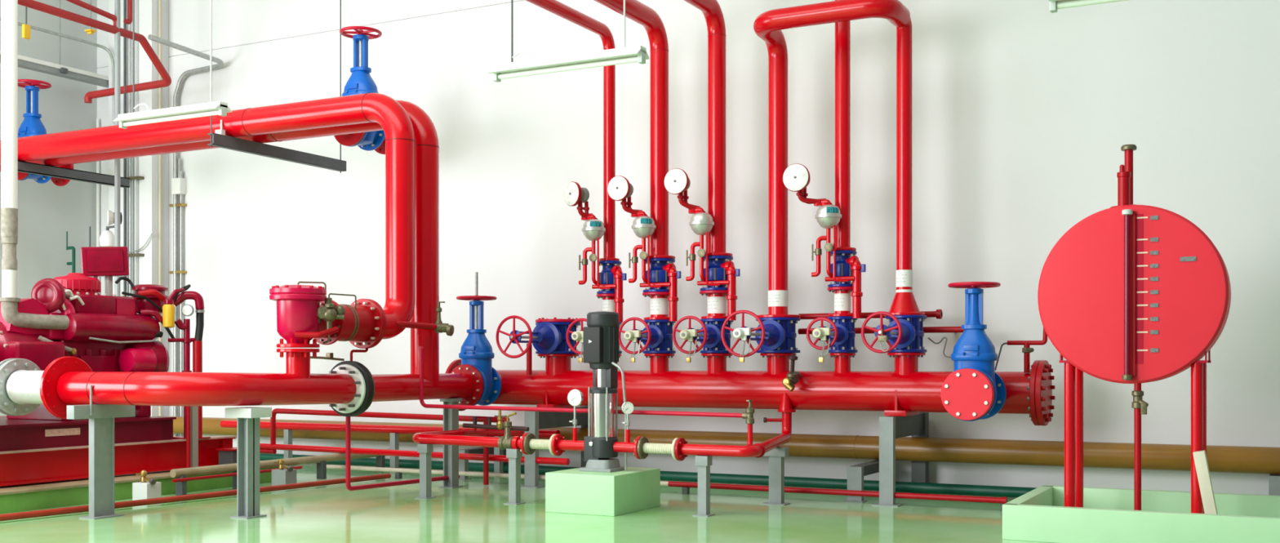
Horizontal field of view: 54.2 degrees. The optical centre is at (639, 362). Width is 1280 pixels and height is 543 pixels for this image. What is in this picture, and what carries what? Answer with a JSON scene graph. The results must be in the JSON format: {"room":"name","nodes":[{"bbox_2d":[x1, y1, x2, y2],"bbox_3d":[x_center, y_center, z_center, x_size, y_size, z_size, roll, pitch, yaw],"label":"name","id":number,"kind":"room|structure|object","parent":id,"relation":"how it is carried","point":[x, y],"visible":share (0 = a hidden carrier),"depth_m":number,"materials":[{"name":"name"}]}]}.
{"room":"mechanical room","nodes":[
{"label":"mechanical room","id":0,"kind":"room"},
{"bbox_2d":[0,0,97,415],"bbox_3d":[-13.511,-2.400,10.254,0.250,7.600,21.650,0,0,28],"label":"wall","id":1,"kind":"structure","parent":0,"point":[46,211],"depth_m":18.89,"materials":[{"name":"grey paint"}]},
{"bbox_2d":[17,79,51,137],"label":"valve","id":2,"kind":"object","parent":1,"relation":"attached to","point":[32,124],"depth_m":17.71,"materials":[{"name":"blue metal"}]},
{"bbox_2d":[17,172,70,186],"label":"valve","id":3,"kind":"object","parent":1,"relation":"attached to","point":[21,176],"depth_m":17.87,"materials":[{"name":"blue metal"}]},
{"bbox_2d":[108,0,168,416],"bbox_3d":[-7.586,-2.400,18.909,0.930,7.600,0.320,0,0,28],"label":"wall column","id":4,"kind":"structure","parent":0,"point":[147,11],"depth_m":18.67,"materials":[{"name":"white paint"}]},
{"bbox_2d":[131,157,134,293],"bbox_3d":[-7.568,-1.150,18.662,0.036,5.100,0.036,0,0,28],"label":"cable","id":5,"kind":"object","parent":4,"relation":"attached to","point":[132,158],"visible":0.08,"depth_m":18.65,"materials":[{"name":"grey metal"}]},
{"bbox_2d":[134,0,136,284],"bbox_3d":[-7.520,-2.400,18.637,0.028,7.600,0.028,0,0,28],"label":"cable","id":6,"kind":"object","parent":4,"relation":"attached to","point":[135,0],"visible":0.47,"depth_m":18.62,"materials":[{"name":"grey paint"}]},
{"bbox_2d":[158,0,161,415],"bbox_3d":[-7.165,-2.400,18.666,0.046,7.600,0.048,0,0,28],"label":"conduit","id":7,"kind":"object","parent":4,"relation":"attached to","point":[159,1],"visible":0.48,"depth_m":18.65,"materials":[{"name":"beige"}]},
{"bbox_3d":[-7.579,-3.620,18.674,0.388,0.040,0.110,0,0,28],"label":"clamp","id":8,"kind":"object","parent":4,"relation":"attached to","visible":0},
{"bbox_2d":[123,0,126,296],"bbox_3d":[-7.722,-2.400,18.743,0.040,7.600,0.040,0,0,28],"label":"cable","id":9,"kind":"object","parent":8,"relation":"attached to","point":[124,190],"visible":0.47,"depth_m":18.73,"materials":[{"name":"grey metal"}]},
{"bbox_2d":[128,23,131,296],"bbox_3d":[-7.621,-2.400,18.690,0.028,7.600,0.028,0,0,28],"label":"cable","id":10,"kind":"object","parent":8,"relation":"attached to","point":[130,24],"visible":0.47,"depth_m":18.68,"materials":[{"name":"metal"}]},
{"bbox_2d":[0,462,1055,542],"bbox_3d":[-4.439,1.500,5.538,31.000,0.200,21.700,0,0,28],"label":"floor","id":11,"kind":"structure","parent":0,"point":[474,512],"depth_m":11.10,"materials":[{"name":"green paint"}]},
{"bbox_2d":[66,385,135,519],"bbox_3d":[-4.892,0.800,11.361,0.200,1.200,0.660,0,0,28],"label":"stand","id":12,"kind":"object","parent":11,"relation":"on","point":[100,416],"visible":0.87,"depth_m":11.32,"materials":[{"name":"grey metal"}]},
{"bbox_2d":[114,0,120,296],"bbox_3d":[-6.912,-2.400,16.537,0.200,7.600,0.200,0,0,28],"label":"steel pole","id":13,"kind":"object","parent":11,"relation":"on","point":[117,2],"visible":0.35,"depth_m":16.51,"materials":[{"name":"grey metal"}]},
{"bbox_2d":[0,246,236,486],"bbox_3d":[-6.818,-0.050,12.566,2.170,2.501,5.550,0,0,28],"label":"engine","id":14,"kind":"object","parent":11,"relation":"on","point":[64,316],"visible":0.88,"depth_m":13.27,"materials":[{"name":"red metal"}]},
{"bbox_2d":[0,0,20,302],"bbox_3d":[-6.344,-3.405,12.576,0.200,5.590,0.200,0,0,28],"label":"exhaust pipe","id":15,"kind":"object","parent":14,"relation":"attached to","point":[9,8],"visible":0.98,"depth_m":12.51,"materials":[{"name":"white metal"}]},
{"bbox_2d":[0,358,44,415],"bbox_3d":[-5.636,0.230,11.750,0.660,0.544,0.544,0,0,28],"label":"joint","id":16,"kind":"object","parent":14,"relation":"attached to","point":[20,378],"visible":0.52,"depth_m":11.73,"materials":[{"name":"silver metal"}]},
{"bbox_2d":[168,290,210,439],"bbox_3d":[-5.123,0.022,14.086,0.336,1.666,0.425,0,0,28],"label":"cooling line","id":17,"kind":"object","parent":14,"relation":"attached to","point":[186,309],"visible":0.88,"depth_m":14.10,"materials":[{"name":"metal"}]},
{"bbox_2d":[0,465,288,513],"bbox_3d":[-7.061,1.300,12.608,3.000,0.200,6.800,0,0,28],"label":"plinth","id":18,"kind":"object","parent":11,"relation":"on","point":[46,495],"visible":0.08,"depth_m":12.37,"materials":[{"name":"green concrete"}]},
{"bbox_2d":[132,470,161,500],"bbox_3d":[-4.941,1.240,12.551,0.260,0.320,0.180,0,0,28],"label":"box","id":19,"kind":"object","parent":11,"relation":"on","point":[147,488],"visible":0.84,"depth_m":12.49,"materials":[{"name":"grey paint"}]},
{"bbox_2d":[186,405,198,467],"bbox_3d":[-4.923,0.790,13.719,0.100,0.820,0.167,0,0,28],"label":"steel post","id":20,"kind":"object","parent":11,"relation":"on","point":[192,411],"visible":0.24,"depth_m":13.70,"materials":[{"name":"grey metal"}]},
{"bbox_2d":[0,473,391,520],"bbox_3d":[-5.003,1.355,11.870,0.060,0.058,7.427,0,0,32],"label":"pipe","id":21,"kind":"object","parent":11,"relation":"on","point":[26,514],"visible":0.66,"depth_m":12.49,"materials":[{"name":"red metal"}]},
{"bbox_2d":[215,446,236,464],"bbox_3d":[-4.662,1.090,14.369,0.260,0.220,0.320,0,0,28],"label":"junction box","id":22,"kind":"object","parent":11,"relation":"on","point":[226,455],"visible":0.48,"depth_m":14.24,"materials":[{"name":"grey metal"}]},
{"bbox_2d":[225,406,271,519],"bbox_3d":[-3.559,0.903,11.363,0.320,0.994,0.260,0,0,28],"label":"stand","id":23,"kind":"object","parent":11,"relation":"on","point":[247,417],"visible":1,"depth_m":11.33,"materials":[{"name":"grey metal"}]},
{"bbox_2d":[169,448,390,495],"bbox_3d":[-4.051,1.258,14.702,0.123,0.285,3.700,0,0,28],"label":"drain pipe","id":24,"kind":"object","parent":11,"relation":"on","point":[180,475],"visible":0.71,"depth_m":14.19,"materials":[{"name":"beige metal"}]},
{"bbox_2d":[271,458,296,485],"bbox_3d":[-3.993,1.240,14.065,0.260,0.320,0.180,0,0,28],"label":"box","id":25,"kind":"object","parent":11,"relation":"on","point":[284,474],"visible":0.85,"depth_m":14.01,"materials":[{"name":"grey metal"}]},
{"bbox_2d":[220,420,560,477],"bbox_3d":[-3.387,1.099,16.126,5.450,0.602,0.104,0,0,28],"label":"pipe","id":26,"kind":"object","parent":11,"relation":"on","point":[394,430],"visible":0.7,"depth_m":16.05,"materials":[{"name":"metal"}]},
{"bbox_2d":[259,420,569,484],"bbox_3d":[-2.918,1.025,14.948,4.727,0.730,0.188,0,0,28],"label":"drain pipe","id":27,"kind":"object","parent":11,"relation":"on","point":[486,456],"visible":0.73,"depth_m":14.90,"materials":[{"name":"red metal"}]},
{"bbox_2d":[270,408,509,444],"bbox_3d":[-3.106,0.824,15.110,3.610,0.492,0.068,0,0,28],"label":"drain pipe","id":28,"kind":"object","parent":27,"relation":"on","point":[282,411],"visible":0.88,"depth_m":15.15,"materials":[{"name":"red metal"}]},
{"bbox_2d":[414,443,435,498],"bbox_3d":[-2.224,1.119,12.945,0.153,0.562,0.160,0,0,28],"label":"stand","id":29,"kind":"object","parent":11,"relation":"on","point":[425,451],"visible":1,"depth_m":12.91,"materials":[{"name":"grey metal"}]},
{"bbox_2d":[412,429,528,454],"bbox_3d":[-1.578,0.800,13.031,1.508,0.216,0.968,0,0,28],"label":"pipe","id":30,"kind":"object","parent":29,"relation":"on","point":[454,437],"visible":0.94,"depth_m":12.71,"materials":[{"name":"red metal"}]},
{"bbox_2d":[462,416,528,434],"bbox_3d":[-1.614,0.694,13.677,1.017,0.212,0.192,0,0,28],"label":"pipe","id":31,"kind":"object","parent":30,"relation":"attached to","point":[514,429],"visible":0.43,"depth_m":13.67,"materials":[{"name":"red metal"}]},
{"bbox_2d":[497,412,516,448],"bbox_3d":[-1.308,0.677,12.466,0.198,0.377,0.132,0,0,28],"label":"valve","id":32,"kind":"object","parent":30,"relation":"attached to","point":[504,442],"visible":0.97,"depth_m":12.44,"materials":[{"name":"brown metal"}]},
{"bbox_2d":[523,432,555,455],"bbox_3d":[-0.957,0.800,12.282,0.320,0.210,0.210,0,0,28],"label":"connector","id":33,"kind":"object","parent":30,"relation":"attached to","point":[531,443],"visible":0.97,"depth_m":12.27,"materials":[{"name":"beige metal"}]},
{"bbox_2d":[438,397,463,488],"bbox_3d":[-2.132,0.899,14.093,0.192,1.001,0.208,0,0,28],"label":"stand","id":34,"kind":"object","parent":11,"relation":"on","point":[451,416],"visible":0.77,"depth_m":14.08,"materials":[{"name":"grey metal"}]},
{"bbox_2d":[39,355,484,418],"bbox_3d":[-3.292,0.240,12.427,4.679,0.600,1.614,0,0,-42],"label":"pipe","id":35,"kind":"object","parent":34,"relation":"on","point":[349,388],"visible":0.97,"depth_m":11.43,"materials":[{"name":"red metal"}]},
{"bbox_2d":[269,281,384,378],"bbox_3d":[-3.066,-0.259,12.223,0.613,1.038,1.239,0,0,28],"label":"valve","id":36,"kind":"object","parent":35,"relation":"attached to","point":[304,313],"visible":0.99,"depth_m":11.86,"materials":[{"name":"red metal"}]},
{"bbox_2d":[313,298,384,348],"bbox_3d":[-3.011,-0.400,12.411,0.510,0.510,0.845,0,0,28],"label":"outlet","id":37,"kind":"object","parent":36,"relation":"attached to","point":[362,324],"depth_m":12.44,"materials":[{"name":"red metal"}]},
{"bbox_2d":[346,416,459,490],"bbox_3d":[-2.517,0.922,13.441,0.048,0.804,1.924,0,0,27],"label":"drain pipe","id":38,"kind":"object","parent":35,"relation":"attached to","point":[348,486],"visible":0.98,"depth_m":12.74,"materials":[{"name":"red metal"}]},
{"bbox_2d":[458,446,508,479],"bbox_3d":[-1.952,1.224,15.472,0.200,0.352,1.030,0,0,28],"label":"stand","id":39,"kind":"object","parent":11,"relation":"on","point":[463,464],"visible":0.28,"depth_m":15.08,"materials":[{"name":"grey metal"}]},
{"bbox_2d":[503,448,524,504],"bbox_3d":[-1.249,1.126,12.435,0.153,0.548,0.160,0,0,28],"label":"stand","id":40,"kind":"object","parent":11,"relation":"on","point":[514,455],"visible":0.89,"depth_m":12.40,"materials":[{"name":"grey metal"}]},
{"bbox_2d":[520,405,588,488],"bbox_3d":[-0.929,0.965,14.666,0.260,0.870,1.470,0,0,28],"label":"support","id":41,"kind":"object","parent":11,"relation":"on","point":[535,420],"visible":0.43,"depth_m":14.11,"materials":[{"name":"grey metal"}]},
{"bbox_2d":[445,352,1055,425],"bbox_3d":[0.856,0.251,13.600,6.951,0.708,0.635,0,0,28],"label":"pipe","id":42,"kind":"object","parent":41,"relation":"on","point":[905,391],"visible":0.8,"depth_m":13.14,"materials":[{"name":"red metal"}]},
{"bbox_2d":[456,271,501,405],"bbox_3d":[-1.896,-0.275,14.500,0.480,1.550,0.470,0,0,28],"label":"valve","id":43,"kind":"object","parent":42,"relation":"attached to","point":[476,350],"visible":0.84,"depth_m":14.42,"materials":[{"name":"blue metal"}]},
{"bbox_2d":[495,315,581,374],"bbox_3d":[-1.135,-0.191,14.240,0.567,0.661,1.245,0,0,28],"label":"valve","id":44,"kind":"object","parent":42,"relation":"on","point":[548,335],"visible":0.94,"depth_m":14.23,"materials":[{"name":"blue metal"}]},
{"bbox_2d":[565,317,622,362],"bbox_3d":[-0.497,-0.247,13.949,0.400,0.485,0.930,0,0,28],"label":"valve","id":45,"kind":"object","parent":42,"relation":"on","point":[577,335],"visible":0.43,"depth_m":13.68,"materials":[{"name":"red metal"}]},
{"bbox_2d":[578,213,626,322],"bbox_3d":[-0.441,-1.064,14.148,0.516,1.218,0.414,0,0,-15],"label":"valve","id":46,"kind":"object","parent":45,"relation":"on","point":[610,280],"visible":0.94,"depth_m":14.04,"materials":[{"name":"red metal"}]},
{"bbox_2d":[524,0,619,261],"bbox_3d":[-1.770,-3.670,11.515,0.234,5.061,6.367,0,0,28],"label":"riser pipe","id":47,"kind":"object","parent":46,"relation":"attached to","point":[557,8],"visible":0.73,"depth_m":14.17,"materials":[{"name":"red metal"}]},
{"bbox_2d":[564,181,592,217],"bbox_3d":[-0.709,-1.821,14.036,0.273,0.401,0.308,0,0,28],"label":"gong","id":48,"kind":"object","parent":46,"relation":"on","point":[574,195],"visible":1,"depth_m":13.98,"materials":[{"name":"white metal"}]},
{"bbox_2d":[618,316,675,362],"bbox_3d":[0.074,-0.247,13.683,0.424,0.485,0.960,0,0,28],"label":"valve","id":49,"kind":"object","parent":42,"relation":"on","point":[656,337],"visible":1,"depth_m":13.71,"materials":[{"name":"blue metal"}]},
{"bbox_2d":[628,210,680,321],"bbox_3d":[0.140,-1.064,13.877,0.557,1.218,0.472,0,0,-10],"label":"valve","id":50,"kind":"object","parent":49,"relation":"on","point":[661,277],"visible":0.98,"depth_m":13.76,"materials":[{"name":"red metal"}]},
{"bbox_2d":[607,175,642,214],"bbox_3d":[-0.166,-1.832,13.756,0.308,0.423,0.314,0,0,28],"label":"gong","id":51,"kind":"object","parent":50,"relation":"on","point":[619,188],"visible":1,"depth_m":13.66,"materials":[{"name":"white metal"}]},
{"bbox_2d":[593,0,675,258],"bbox_3d":[-1.191,-3.670,11.247,0.358,5.061,6.429,0,0,28],"label":"riser pipe","id":52,"kind":"object","parent":50,"relation":"attached to","point":[637,11],"visible":0.85,"depth_m":13.84,"materials":[{"name":"red metal"}]},
{"bbox_2d":[672,315,733,362],"bbox_3d":[0.675,-0.247,13.319,0.422,0.485,1.049,0,0,28],"label":"valve","id":53,"kind":"object","parent":42,"relation":"on","point":[709,335],"visible":0.87,"depth_m":13.36,"materials":[{"name":"blue metal"}]},
{"bbox_2d":[685,207,740,320],"bbox_3d":[0.761,-1.064,13.552,0.557,1.218,0.472,0,0,-10],"label":"valve","id":54,"kind":"object","parent":53,"relation":"on","point":[718,273],"visible":0.98,"depth_m":13.44,"materials":[{"name":"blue metal"}]},
{"bbox_2d":[663,168,700,210],"bbox_3d":[0.454,-1.848,13.432,0.313,0.453,0.314,0,0,28],"label":"gong","id":55,"kind":"object","parent":54,"relation":"on","point":[677,181],"visible":1,"depth_m":13.33,"materials":[{"name":"white metal"}]},
{"bbox_2d":[683,0,733,256],"bbox_3d":[-0.572,-3.670,10.919,0.344,5.061,6.422,0,0,28],"label":"riser pipe","id":56,"kind":"object","parent":54,"relation":"attached to","point":[711,10],"visible":0.88,"depth_m":13.52,"materials":[{"name":"red metal"}]},
{"bbox_2d":[674,392,795,460],"bbox_3d":[1.129,0.609,12.233,0.798,0.598,2.063,0,0,28],"label":"pipe","id":57,"kind":"object","parent":42,"relation":"attached to","point":[682,448],"visible":1,"depth_m":11.51,"materials":[{"name":"red metal"}]},
{"bbox_2d":[418,346,752,445],"bbox_3d":[-0.711,0.312,12.357,3.924,0.983,0.225,0,0,30],"label":"pipe","id":58,"kind":"object","parent":57,"relation":"attached to","point":[423,403],"visible":0.88,"depth_m":12.45,"materials":[{"name":"red metal"}]},
{"bbox_2d":[636,436,678,460],"bbox_3d":[0.188,0.800,11.683,0.385,0.210,0.210,0,0,28],"label":"connector","id":59,"kind":"object","parent":57,"relation":"attached to","point":[644,446],"visible":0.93,"depth_m":11.67,"materials":[{"name":"beige metal"}]},
{"bbox_2d":[720,310,800,362],"bbox_3d":[1.262,-0.266,12.888,0.472,0.521,1.360,0,0,28],"label":"valve","id":60,"kind":"object","parent":42,"relation":"on","point":[772,335],"visible":0.98,"depth_m":12.99,"materials":[{"name":"blue metal"}]},
{"bbox_2d":[753,0,924,317],"bbox_3d":[1.939,-2.016,12.758,1.822,3.115,0.973,0,0,28],"label":"pipe","id":61,"kind":"object","parent":60,"relation":"attached to","point":[768,25],"visible":0.87,"depth_m":12.60,"materials":[{"name":"red metal"}]},
{"bbox_2d":[782,354,800,391],"bbox_3d":[1.589,0.103,12.844,0.172,0.381,0.325,0,0,28],"label":"valve","id":62,"kind":"object","parent":42,"relation":"attached to","point":[793,376],"visible":1,"depth_m":12.76,"materials":[{"name":"brown metal"}]},
{"bbox_2d":[806,315,857,362],"bbox_3d":[1.948,-0.240,12.664,0.326,0.470,0.960,0,0,28],"label":"valve","id":63,"kind":"object","parent":42,"relation":"on","point":[840,336],"visible":1,"depth_m":12.76,"materials":[{"name":"blue metal"}]},
{"bbox_2d":[811,199,866,318],"bbox_3d":[2.009,-1.064,12.872,0.523,1.218,0.425,0,0,-14],"label":"valve","id":64,"kind":"object","parent":63,"relation":"on","point":[845,268],"visible":0.98,"depth_m":12.77,"materials":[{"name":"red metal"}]},
{"bbox_2d":[782,163,826,204],"bbox_3d":[1.683,-1.822,12.790,0.380,0.405,0.314,0,0,28],"label":"gong","id":65,"kind":"object","parent":64,"relation":"on","point":[796,177],"visible":1,"depth_m":12.70,"materials":[{"name":"white metal"}]},
{"bbox_2d":[831,0,856,250],"bbox_3d":[2.099,-3.664,12.952,0.280,5.051,0.280,0,0,28],"label":"riser pipe","id":66,"kind":"object","parent":64,"relation":"attached to","point":[842,29],"visible":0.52,"depth_m":12.88,"materials":[{"name":"red metal"}]},
{"bbox_2d":[861,311,927,353],"bbox_3d":[2.529,-0.290,12.329,0.410,0.400,1.115,0,0,28],"label":"valve","id":67,"kind":"object","parent":42,"relation":"on","point":[904,333],"visible":1,"depth_m":12.39,"materials":[{"name":"blue metal"}]},
{"bbox_2d":[940,281,1006,421],"bbox_3d":[3.118,-0.110,11.702,0.500,1.301,0.571,0,0,28],"label":"valve","id":68,"kind":"object","parent":42,"relation":"attached to","point":[974,391],"visible":1,"depth_m":11.59,"materials":[{"name":"blue metal"}]},
{"bbox_2d":[995,327,1047,373],"bbox_3d":[3.663,-0.125,12.010,0.493,0.442,0.110,0,0,28],"label":"fuel line","id":69,"kind":"object","parent":42,"relation":"on","point":[1026,349],"visible":0.94,"depth_m":11.97,"materials":[{"name":"red metal"}]},
{"bbox_2d":[545,466,660,515],"bbox_3d":[-0.345,1.215,11.985,0.740,0.370,0.940,0,0,28],"label":"plinth","id":70,"kind":"object","parent":11,"relation":"on","point":[571,491],"visible":0.9,"depth_m":11.63,"materials":[{"name":"green paint"}]},
{"bbox_2d":[579,311,626,471],"bbox_3d":[-0.320,0.270,11.933,0.432,1.520,0.348,0,0,28],"label":"pump","id":71,"kind":"object","parent":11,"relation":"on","point":[601,334],"visible":1,"depth_m":11.85,"materials":[{"name":"grey metal"}]},
{"bbox_2d":[551,433,583,455],"bbox_3d":[-0.646,0.800,12.119,0.418,0.216,0.216,0,0,28],"label":"pipe","id":72,"kind":"object","parent":71,"relation":"attached to","point":[558,445],"visible":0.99,"depth_m":12.11,"materials":[{"name":"red metal"}]},
{"bbox_2d":[567,389,583,440],"bbox_3d":[-0.632,0.513,12.112,0.164,0.513,0.060,0,0,28],"label":"pressure gauge","id":73,"kind":"object","parent":72,"relation":"attached to","point":[575,397],"visible":1,"depth_m":12.10,"materials":[{"name":"white metal"}]},
{"bbox_2d":[613,435,642,458],"bbox_3d":[-0.099,0.800,11.833,0.297,0.216,0.216,0,0,28],"label":"pipe","id":74,"kind":"object","parent":71,"relation":"attached to","point":[618,446],"visible":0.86,"depth_m":11.80,"materials":[{"name":"red metal"}]},
{"bbox_2d":[259,453,1036,497],"bbox_3d":[-0.826,1.325,15.272,11.380,0.110,0.110,0,0,28],"label":"pipe","id":75,"kind":"object","parent":11,"relation":"on","point":[823,482],"visible":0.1,"depth_m":13.94,"materials":[{"name":"metal"}]},
{"bbox_2d":[326,464,1007,511],"bbox_3d":[-0.237,1.332,13.723,8.360,0.136,0.072,0,0,28],"label":"pipe","id":76,"kind":"object","parent":11,"relation":"on","point":[686,486],"visible":0.76,"depth_m":12.91,"materials":[{"name":"red metal"}]},
{"bbox_2d":[692,455,715,516],"bbox_3d":[0.585,1.126,11.476,0.153,0.548,0.160,0,0,28],"label":"stand","id":77,"kind":"object","parent":11,"relation":"on","point":[704,463],"visible":1,"depth_m":11.44,"materials":[{"name":"grey metal"}]},
{"bbox_2d":[762,446,790,505],"bbox_3d":[1.353,1.118,12.405,0.234,0.564,0.160,0,0,28],"label":"stand","id":78,"kind":"object","parent":11,"relation":"on","point":[776,455],"visible":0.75,"depth_m":12.37,"materials":[{"name":"grey metal"}]},
{"bbox_2d":[843,459,879,502],"bbox_3d":[2.417,1.224,13.102,0.200,0.352,1.180,0,0,28],"label":"stand","id":79,"kind":"object","parent":11,"relation":"on","point":[855,473],"visible":0.61,"depth_m":12.63,"materials":[{"name":"grey metal"}]},
{"bbox_2d":[871,412,928,506],"bbox_3d":[2.707,0.965,12.815,0.260,0.870,1.380,0,0,28],"label":"support","id":80,"kind":"object","parent":11,"relation":"on","point":[891,428],"visible":0.83,"depth_m":12.30,"materials":[{"name":"grey metal"}]},
{"bbox_2d":[1002,484,1279,542],"bbox_3d":[4.731,1.262,9.962,3.250,0.275,1.800,0,0,28],"label":"curb","id":81,"kind":"structure","parent":11,"relation":"on","point":[1107,515],"depth_m":9.70,"materials":[{"name":"green concrete"}]},
{"bbox_2d":[1037,144,1231,513],"bbox_3d":[4.026,-0.213,10.190,1.424,3.167,0.770,0,0,28],"label":"fuel tank","id":82,"kind":"object","parent":81,"relation":"on","point":[1131,293],"visible":0.96,"depth_m":9.90,"materials":[{"name":"red metal"}]},
{"bbox_2d":[1120,144,1137,204],"bbox_3d":[4.030,-1.507,10.306,0.124,0.580,0.124,0,0,28],"label":"vent","id":83,"kind":"object","parent":82,"relation":"attached to","point":[1128,149],"depth_m":10.28,"materials":[{"name":"red metal"}]},
{"bbox_2d":[1192,449,1217,514],"bbox_3d":[4.351,1.020,9.579,0.204,0.692,0.110,0,0,28],"label":"wooden plank","id":84,"kind":"object","parent":81,"relation":"on","point":[1200,456],"visible":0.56,"depth_m":9.54,"materials":[{"name":"beige wood"}]},
{"bbox_2d":[1268,474,1279,495],"bbox_3d":[5.970,1.224,11.695,0.200,0.352,0.380,0,0,28],"label":"stand","id":85,"kind":"object","parent":11,"relation":"on","point":[1273,479],"visible":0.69,"depth_m":11.58,"materials":[{"name":"grey metal"}]},
{"bbox_2d":[157,415,1279,474],"bbox_3d":[0.621,0.915,14.458,17.500,0.264,0.264,0,0,28],"label":"pipe","id":86,"kind":"object","parent":85,"relation":"on","point":[1154,456],"visible":0.55,"depth_m":13.00,"materials":[{"name":"metal"}]},
{"bbox_2d":[97,0,1279,494],"bbox_3d":[2.901,-2.400,13.746,25.600,7.600,0.250,0,0,28],"label":"wall","id":87,"kind":"structure","parent":0,"point":[1024,113],"depth_m":14.34,"materials":[{"name":"white paint"}]},
{"bbox_2d":[171,158,186,195],"bbox_3d":[-6.878,-2.779,18.657,0.180,0.540,0.130,0,0,28],"label":"wall box","id":88,"kind":"object","parent":87,"relation":"attached to","point":[178,184],"visible":1,"depth_m":18.61,"materials":[{"name":"white paint"}]},
{"bbox_2d":[179,171,182,435],"bbox_3d":[-6.838,-0.725,18.642,0.042,4.250,0.044,0,0,28],"label":"conduit","id":89,"kind":"object","parent":87,"relation":"attached to","point":[180,172],"visible":0.53,"depth_m":18.62,"materials":[{"name":"metal"}]},
{"bbox_2d":[147,34,223,435],"bbox_3d":[-6.431,-1.518,17.909,0.862,5.835,1.949,0,0,-12],"label":"conduit","id":90,"kind":"object","parent":87,"relation":"attached to","point":[175,205],"visible":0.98,"depth_m":18.63,"materials":[{"name":"metal"}]},
{"bbox_2d":[333,130,385,154],"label":"valve","id":91,"kind":"object","parent":87,"relation":"attached to","point":[370,140],"depth_m":14.93,"materials":[{"name":"blue metal"}]},
{"bbox_2d":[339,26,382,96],"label":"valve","id":92,"kind":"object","parent":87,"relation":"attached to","point":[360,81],"depth_m":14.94,"materials":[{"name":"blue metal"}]},
{"bbox_2d":[798,309,942,319],"bbox_3d":[2.539,-0.500,13.433,1.550,0.098,0.660,0,0,28],"label":"drain pipe","id":93,"kind":"object","parent":87,"relation":"attached to","point":[938,313],"visible":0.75,"depth_m":13.16,"materials":[{"name":"red metal"}]},
{"bbox_2d":[798,326,964,333],"bbox_3d":[2.695,-0.340,13.352,1.900,0.098,0.660,0,0,28],"label":"drain pipe","id":94,"kind":"object","parent":87,"relation":"attached to","point":[926,329],"visible":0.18,"depth_m":12.85,"materials":[{"name":"red metal"}]},
{"bbox_3d":[-4.439,-6.300,5.538,31.000,0.200,21.700,0,0,28],"label":"ceiling","id":95,"kind":"structure","parent":0,"visible":0},
{"bbox_2d":[0,0,108,88],"bbox_3d":[-8.896,-5.204,17.558,0.200,1.992,3.888,0,0,28],"label":"lamp","id":96,"kind":"object","parent":95,"relation":"hanging from","point":[24,62],"visible":0.61,"depth_m":18.30,"materials":[{"name":"grey metal"}]},
{"bbox_2d":[0,17,114,124],"bbox_3d":[-8.723,-4.221,17.799,0.283,1.251,2.624,0,0,34],"label":"conduit","id":97,"kind":"object","parent":96,"relation":"attached to","point":[106,49],"visible":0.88,"depth_m":18.70,"materials":[{"name":"metal"}]},
{"bbox_2d":[17,0,129,189],"bbox_3d":[-7.648,-4.322,16.772,0.100,3.757,1.865,0,0,28],"label":"hanger","id":98,"kind":"object","parent":95,"relation":"hanging from","point":[23,166],"visible":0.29,"depth_m":16.84,"materials":[{"name":"grey metal"}]},
{"bbox_2d":[0,100,439,386],"bbox_3d":[-5.775,-1.324,15.457,8.038,3.168,0.316,0,0,28],"label":"pipe","id":99,"kind":"object","parent":98,"relation":"on","point":[427,145],"visible":0.54,"depth_m":13.56,"materials":[{"name":"red metal"}]},
{"bbox_2d":[84,0,97,35],"bbox_3d":[-7.111,-5.226,16.180,0.120,1.948,0.100,0,0,28],"label":"clamp","id":100,"kind":"object","parent":95,"relation":"hanging from","point":[90,31],"visible":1,"depth_m":16.17,"materials":[{"name":"yellow metal"}]},
{"bbox_2d":[17,0,171,103],"bbox_3d":[-8.587,-4.166,15.139,1.754,0.811,5.873,0,0,28],"label":"pipe","id":101,"kind":"object","parent":100,"relation":"hanging from","point":[40,6],"visible":1,"depth_m":16.84,"materials":[{"name":"red metal"}]},
{"bbox_2d":[65,0,117,26],"bbox_3d":[-8.064,-4.778,14.358,0.072,0.716,4.979,0,0,28],"label":"pipe","id":102,"kind":"object","parent":101,"relation":"attached to","point":[78,2],"visible":1,"depth_m":16.22,"materials":[{"name":"red metal"}]},
{"bbox_2d":[113,0,231,128],"bbox_3d":[-4.061,-4.143,10.836,1.246,4.115,0.190,0,0,28],"label":"lamp","id":103,"kind":"object","parent":95,"relation":"hanging from","point":[218,108],"visible":1,"depth_m":10.76,"materials":[{"name":"white paint"}]},
{"bbox_2d":[207,0,346,173],"bbox_3d":[-4.338,-4.322,15.117,0.100,3.757,2.230,0,0,28],"label":"hanger","id":104,"kind":"object","parent":95,"relation":"hanging from","point":[219,139],"visible":1,"depth_m":15.02,"materials":[{"name":"grey metal"}]},
{"bbox_2d":[0,93,415,348],"bbox_3d":[-6.025,-1.526,14.875,8.135,2.763,0.738,0,0,28],"label":"pipe","id":105,"kind":"object","parent":104,"relation":"hanging from","point":[384,110],"visible":0.95,"depth_m":13.54,"materials":[{"name":"red metal"}]},
{"bbox_2d":[396,301,453,336],"bbox_3d":[-2.317,-0.472,13.263,0.777,0.372,0.180,0,0,-41],"label":"valve","id":106,"kind":"object","parent":105,"relation":"attached to","point":[439,327],"visible":0.98,"depth_m":13.39,"materials":[{"name":"red metal"}]},
{"bbox_2d":[488,0,649,82],"bbox_3d":[-0.525,-4.143,8.987,1.246,4.115,0.190,0,0,28],"label":"lamp","id":107,"kind":"object","parent":95,"relation":"hanging from","point":[638,54],"visible":1,"depth_m":8.95,"materials":[{"name":"grey paint"}]},
{"bbox_2d":[1048,0,1128,13],"bbox_3d":[2.993,-4.143,7.147,1.246,4.115,0.190,0,0,28],"label":"lamp","id":108,"kind":"object","parent":95,"relation":"hanging from","point":[1055,5],"visible":1,"depth_m":7.36,"materials":[{"name":"grey paint"}]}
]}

